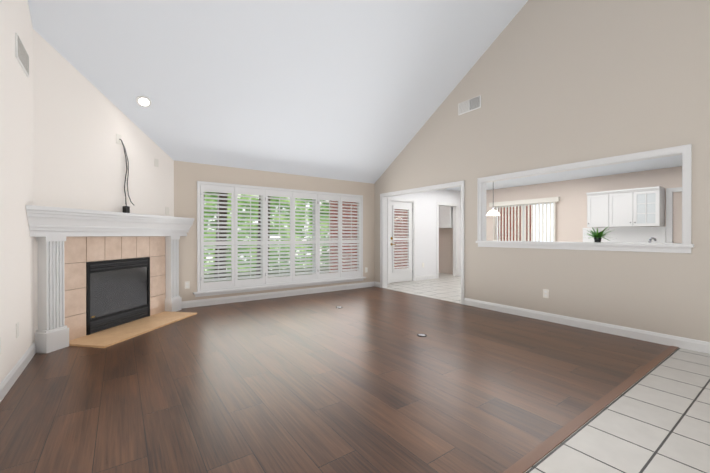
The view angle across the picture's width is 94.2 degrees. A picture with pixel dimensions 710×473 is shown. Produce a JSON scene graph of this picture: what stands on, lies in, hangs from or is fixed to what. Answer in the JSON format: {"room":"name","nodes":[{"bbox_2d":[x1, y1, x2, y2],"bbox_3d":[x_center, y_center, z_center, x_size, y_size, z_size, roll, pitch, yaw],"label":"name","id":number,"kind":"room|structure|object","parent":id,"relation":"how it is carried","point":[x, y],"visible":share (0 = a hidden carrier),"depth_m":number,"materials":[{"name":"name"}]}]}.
{"room":"living room","nodes":[
{"label":"living room","id":0,"kind":"room"},
{"bbox_2d":[0,0,33,382],"bbox_3d":[-1.101,-1.491,0.208,0.120,5.364,7.580,0,0,-35],"label":"wall","id":1,"kind":"structure","parent":0,"point":[16,198],"depth_m":2.76,"materials":[{"name":"white paint"}]},
{"bbox_2d":[16,322,18,337],"bbox_3d":[-2.860,0.793,2.792,0.005,0.120,0.075,0,0,-35],"label":"electrical outlet plate","id":2,"kind":"object","parent":1,"relation":"attached to","point":[17,324],"depth_m":2.78,"materials":[{"name":"white plastic"}]},
{"bbox_2d":[0,342,35,401],"bbox_3d":[-1.069,1.133,0.289,0.015,0.115,7.460,0,0,-35],"label":"baseboard","id":3,"kind":"structure","parent":1,"relation":"attached to","point":[11,377],"depth_m":2.71,"materials":[{"name":"white wood"}]},
{"bbox_2d":[15,33,28,76],"bbox_3d":[-2.966,-1.608,2.943,0.015,0.200,0.440,0,0,-35],"label":"air vent","id":4,"kind":"object","parent":1,"relation":"in","point":[21,56],"visible":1,"depth_m":2.89,"materials":[{"name":"white metal"}]},
{"bbox_2d":[33,29,173,342],"bbox_3d":[-3.144,-0.542,4.332,0.120,3.440,2.508,0,0,10],"label":"wall","id":5,"kind":"structure","parent":0,"point":[80,121],"depth_m":3.84,"materials":[{"name":"white paint"}]},
{"bbox_2d":[116,134,121,144],"bbox_3d":[-3.084,-1.271,4.306,0.005,0.120,0.080,0,0,10],"label":"outlet plate","id":6,"kind":"object","parent":5,"relation":"attached to","point":[118,137],"depth_m":4.30,"materials":[{"name":"white plastic"}]},
{"bbox_2d":[119,139,133,212],"bbox_3d":[-3.018,-0.788,4.365,0.167,0.978,0.139,0,0,-35],"label":"cord","id":7,"kind":"object","parent":5,"relation":"attached to","point":[126,208],"visible":0.94,"depth_m":4.36,"materials":[{"name":"black plastic"}]},
{"bbox_2d":[155,159,158,166],"bbox_3d":[-2.977,-1.104,4.944,0.005,0.116,0.072,0,0,10],"label":"light switch","id":8,"kind":"object","parent":5,"relation":"attached to","point":[156,160],"depth_m":4.94,"materials":[{"name":"white plastic"}]},
{"bbox_2d":[174,161,373,300],"bbox_3d":[-1.309,-0.054,6.553,4.460,2.450,0.150,0,0,-35],"label":"wall","id":9,"kind":"structure","parent":0,"point":[188,176],"depth_m":5.87,"materials":[{"name":"beige paint"}]},
{"bbox_2d":[185,281,189,288],"bbox_3d":[-2.762,0.799,5.424,0.075,0.120,0.007,0,0,-35],"label":"electrical outlet plate","id":10,"kind":"object","parent":9,"relation":"attached to","point":[187,284],"depth_m":5.42,"materials":[{"name":"white plastic"}]},
{"bbox_2d":[182,281,375,308],"bbox_3d":[-1.220,1.114,6.517,4.120,0.115,0.015,0,0,-35],"label":"baseboard","id":11,"kind":"structure","parent":9,"relation":"attached to","point":[231,299],"depth_m":6.22,"materials":[{"name":"white wood"}]},
{"bbox_2d":[193,181,365,296],"bbox_3d":[-1.263,0.039,6.540,3.560,1.935,0.225,0,0,-35],"label":"window shutters","id":12,"kind":"object","parent":9,"relation":"attached to","point":[264,280],"visible":1,"depth_m":6.25,"materials":[{"name":"white wood"}]},
{"bbox_2d":[28,0,527,183],"bbox_3d":[0.756,-2.667,2.491,5.800,3.087,9.150,0,0,-35],"label":"ceiling","id":13,"kind":"structure","parent":0,"point":[355,90],"depth_m":4.63,"materials":[{"name":"white paint"}]},
{"bbox_2d":[136,96,151,106],"bbox_3d":[-2.767,-1.768,4.320,0.170,0.099,0.150,0,0,-35],"label":"recessed light","id":14,"kind":"object","parent":13,"relation":"in","point":[143,101],"visible":1,"depth_m":4.31,"materials":[{"name":"white"}]},
{"bbox_2d":[0,287,669,472],"bbox_3d":[-0.320,1.204,4.014,5.560,0.050,5.140,0,0,-35],"label":"floor","id":15,"kind":"structure","parent":0,"point":[366,380],"depth_m":2.53,"materials":[{"name":"brown wood"}]},
{"bbox_2d":[26,205,196,353],"bbox_3d":[-2.811,0.441,4.234,0.568,1.475,2.411,0,0,10],"label":"fireplace","id":16,"kind":"object","parent":15,"relation":"on","point":[84,300],"visible":0.98,"depth_m":3.98,"materials":[{"name":"beige tile"}]},
{"bbox_2d":[336,307,426,336],"bbox_3d":[0.269,1.173,4.686,0.136,0.008,1.966,0,0,-35],"label":"outlet covers","id":17,"kind":"object","parent":15,"relation":"on","point":[422,335],"visible":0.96,"depth_m":3.91,"materials":[{"name":"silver metal"}]},
{"bbox_2d":[391,189,460,275],"bbox_3d":[1.948,-0.086,8.978,3.660,2.500,0.120,0,0,-35],"label":"wall","id":18,"kind":"structure","parent":0,"point":[426,202],"depth_m":8.94,"materials":[{"name":"white paint"}]},
{"bbox_2d":[390,201,411,282],"bbox_3d":[1.184,0.136,8.389,0.804,2.034,0.094,0,0,-35],"label":"patio door","id":19,"kind":"structure","parent":18,"relation":"in","point":[403,273],"depth_m":8.37,"materials":[{"name":"white"}]},
{"bbox_2d":[387,197,415,283],"bbox_3d":[1.163,0.095,8.409,0.980,2.140,0.136,0,0,-35],"label":"door frame","id":20,"kind":"structure","parent":18,"relation":"attached to","point":[412,201],"depth_m":8.52,"materials":[{"name":"white wood"}]},
{"bbox_2d":[416,274,435,279],"bbox_3d":[1.931,1.106,8.886,0.800,0.115,0.015,0,0,-35],"label":"baseboard","id":21,"kind":"structure","parent":18,"relation":"attached to","point":[433,276],"depth_m":8.85,"materials":[{"name":"white wood"}]},
{"bbox_2d":[437,202,458,277],"bbox_3d":[2.612,0.102,9.442,0.940,2.120,0.136,0,0,-35],"label":"door frame","id":22,"kind":"structure","parent":18,"relation":"attached to","point":[455,239],"depth_m":9.63,"materials":[{"name":"white wood"}]},
{"bbox_2d":[439,228,452,273],"bbox_3d":[2.557,-0.092,10.898,0.120,2.500,2.300,0,0,-35],"label":"wall","id":23,"kind":"structure","parent":0,"point":[445,250],"depth_m":10.34,"materials":[{"name":"beige paint"}]},
{"bbox_2d":[439,206,452,227],"bbox_3d":[2.824,-0.690,10.115,0.349,0.860,0.559,0,0,-35],"label":"upper cabinet","id":24,"kind":"object","parent":23,"relation":"attached to","point":[445,216],"visible":0.1,"depth_m":9.88,"materials":[{"name":"white wood"}]},
{"bbox_2d":[374,0,709,341],"bbox_3d":[3.113,-1.503,4.082,0.120,5.364,9.000,0,0,-35],"label":"wall","id":25,"kind":"structure","parent":0,"point":[555,82],"depth_m":4.24,"materials":[{"name":"beige paint"}]},
{"bbox_2d":[380,180,463,304],"bbox_3d":[1.291,0.101,6.644,0.168,2.140,2.240,0,0,-35],"label":"door frame","id":26,"kind":"structure","parent":25,"relation":"attached to","point":[383,240],"depth_m":7.11,"materials":[{"name":"white wood"}]},
{"bbox_2d":[458,95,480,114],"bbox_3d":[1.943,-2.226,5.604,0.015,0.200,0.440,0,0,-35],"label":"air vent","id":27,"kind":"object","parent":25,"relation":"in","point":[472,104],"visible":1,"depth_m":5.59,"materials":[{"name":"white metal"}]},
{"bbox_2d":[543,289,548,297],"bbox_3d":[2.666,0.797,4.605,0.007,0.120,0.075,0,0,-35],"label":"electrical outlet plate","id":28,"kind":"object","parent":25,"relation":"attached to","point":[545,291],"depth_m":4.60,"materials":[{"name":"white plastic"}]},
{"bbox_2d":[477,144,691,252],"bbox_3d":[2.825,-0.395,4.488,0.168,1.135,2.510,0,0,-35],"label":"window frame","id":29,"kind":"structure","parent":25,"relation":"attached to","point":[685,151],"depth_m":3.99,"materials":[{"name":"white wood"}]},
{"bbox_2d":[476,241,693,246],"bbox_3d":[2.921,0.092,4.558,0.445,0.034,2.550,0,0,-35],"label":"sill","id":30,"kind":"structure","parent":25,"relation":"attached to","point":[608,243],"depth_m":4.17,"materials":[{"name":"white wood"}]},
{"bbox_2d":[584,226,611,241],"bbox_3d":[3.157,-0.028,4.297,0.409,0.208,0.431,0,0,-35],"label":"fern plant","id":31,"kind":"object","parent":30,"relation":"on","point":[596,236],"visible":1,"depth_m":4.26,"materials":[{"name":"green plant"}]},
{"bbox_2d":[464,298,709,353],"bbox_3d":[3.748,1.125,3.080,0.015,0.115,6.420,0,0,-35],"label":"baseboard","id":32,"kind":"structure","parent":25,"relation":"attached to","point":[665,339],"depth_m":4.05,"materials":[{"name":"white wood"}]},
{"bbox_2d":[385,273,709,472],"bbox_3d":[1.773,1.202,4.609,9.660,0.050,11.400,0,0,-35],"label":"floor","id":33,"kind":"structure","parent":0,"point":[656,419],"depth_m":2.07,"materials":[{"name":"white tile"}]},
{"bbox_2d":[502,346,678,472],"bbox_3d":[1.171,1.183,1.921,5.560,0.006,0.060,0,0,-35],"label":"trim strip","id":34,"kind":"object","parent":33,"relation":"on","point":[526,462],"visible":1,"depth_m":2.11,"materials":[{"name":"brown wood"}]},
{"bbox_2d":[447,155,681,190],"bbox_3d":[4.645,-1.365,5.309,3.800,0.080,9.220,0,0,-35],"label":"ceiling","id":35,"kind":"structure","parent":0,"point":[654,164],"depth_m":6.85,"materials":[{"name":"white paint"}]},
{"bbox_2d":[486,208,499,215],"bbox_3d":[3.318,-0.920,7.914,0.316,0.824,0.316,0,0,-35],"label":"pendant lamp","id":36,"kind":"object","parent":35,"relation":"hanging from","point":[493,212],"visible":0.79,"depth_m":7.84,"materials":[{"name":"white glass"}]},
{"bbox_2d":[486,166,681,242],"bbox_3d":[6.144,-0.078,6.381,0.120,2.500,9.220,0,0,-35],"label":"wall","id":37,"kind":"structure","parent":0,"point":[570,215],"depth_m":7.63,"materials":[{"name":"white paint"}]},
{"bbox_2d":[495,202,552,240],"bbox_3d":[4.465,0.149,8.721,0.060,2.030,1.580,0,0,-35],"label":"window","id":38,"kind":"structure","parent":37,"relation":"in","point":[523,219],"depth_m":9.13,"materials":[{"name":"white"}]},
{"bbox_2d":[489,197,559,241],"bbox_3d":[4.383,0.090,8.663,0.099,2.090,1.820,0,0,-35],"label":"blinds","id":39,"kind":"object","parent":38,"relation":"attached to","point":[550,200],"visible":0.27,"depth_m":8.52,"materials":[{"name":"white plastic"}]},
{"bbox_2d":[583,227,665,242],"bbox_3d":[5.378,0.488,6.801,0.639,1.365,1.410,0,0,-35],"label":"backsplash","id":40,"kind":"structure","parent":37,"relation":"attached to","point":[633,234],"depth_m":6.84,"materials":[{"name":"white tile"}]},
{"bbox_2d":[586,186,664,227],"bbox_3d":[5.534,-0.575,6.798,0.384,0.750,1.190,0,0,-35],"label":"upper cabinet","id":41,"kind":"object","parent":37,"relation":"attached to","point":[640,207],"visible":1,"depth_m":6.63,"materials":[{"name":"painted wood"},{"name":"glass"}]},
{"bbox_2d":[666,187,681,242],"bbox_3d":[6.347,0.123,5.949,0.049,2.100,1.080,0,0,-35],"label":"trim","id":42,"kind":"structure","parent":37,"relation":"attached to","point":[669,215],"depth_m":6.33,"materials":[{"name":"white wood"}]},
{"label":"outside","id":43,"kind":"structure","parent":0,"visible":0},
{"bbox_2d":[204,266,328,281],"bbox_3d":[-2.846,1.251,9.766,15.000,0.060,6.840,0,0,-35],"label":"ground","id":44,"kind":"structure","parent":43,"point":[269,273],"depth_m":10.85,"materials":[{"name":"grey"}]},
{"bbox_2d":[214,193,270,277],"bbox_3d":[-3.317,-1.289,9.999,1.762,5.108,0.313,0,0,-23],"label":"trunk","id":45,"kind":"object","parent":44,"relation":"on","point":[226,232],"depth_m":9.64,"materials":[{"name":"plant"}]},
{"bbox_2d":[256,196,268,274],"bbox_3d":[-2.548,-1.286,9.013,0.312,5.105,0.200,0,0,-35],"label":"trunk","id":46,"kind":"object","parent":44,"relation":"on","point":[259,196],"depth_m":8.93,"materials":[{"name":"plant"}]},
{"bbox_2d":[329,201,530,272],"bbox_3d":[2.444,-0.791,10.391,5.450,4.100,3.550,0,0,-35],"label":"brick house","id":47,"kind":"structure","parent":44,"relation":"on","point":[407,231],"depth_m":10.42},
{"bbox_2d":[204,192,328,273],"bbox_3d":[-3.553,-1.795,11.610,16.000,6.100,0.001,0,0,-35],"label":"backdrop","id":48,"kind":"structure","parent":43,"point":[215,200],"depth_m":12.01,"materials":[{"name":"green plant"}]}
]}

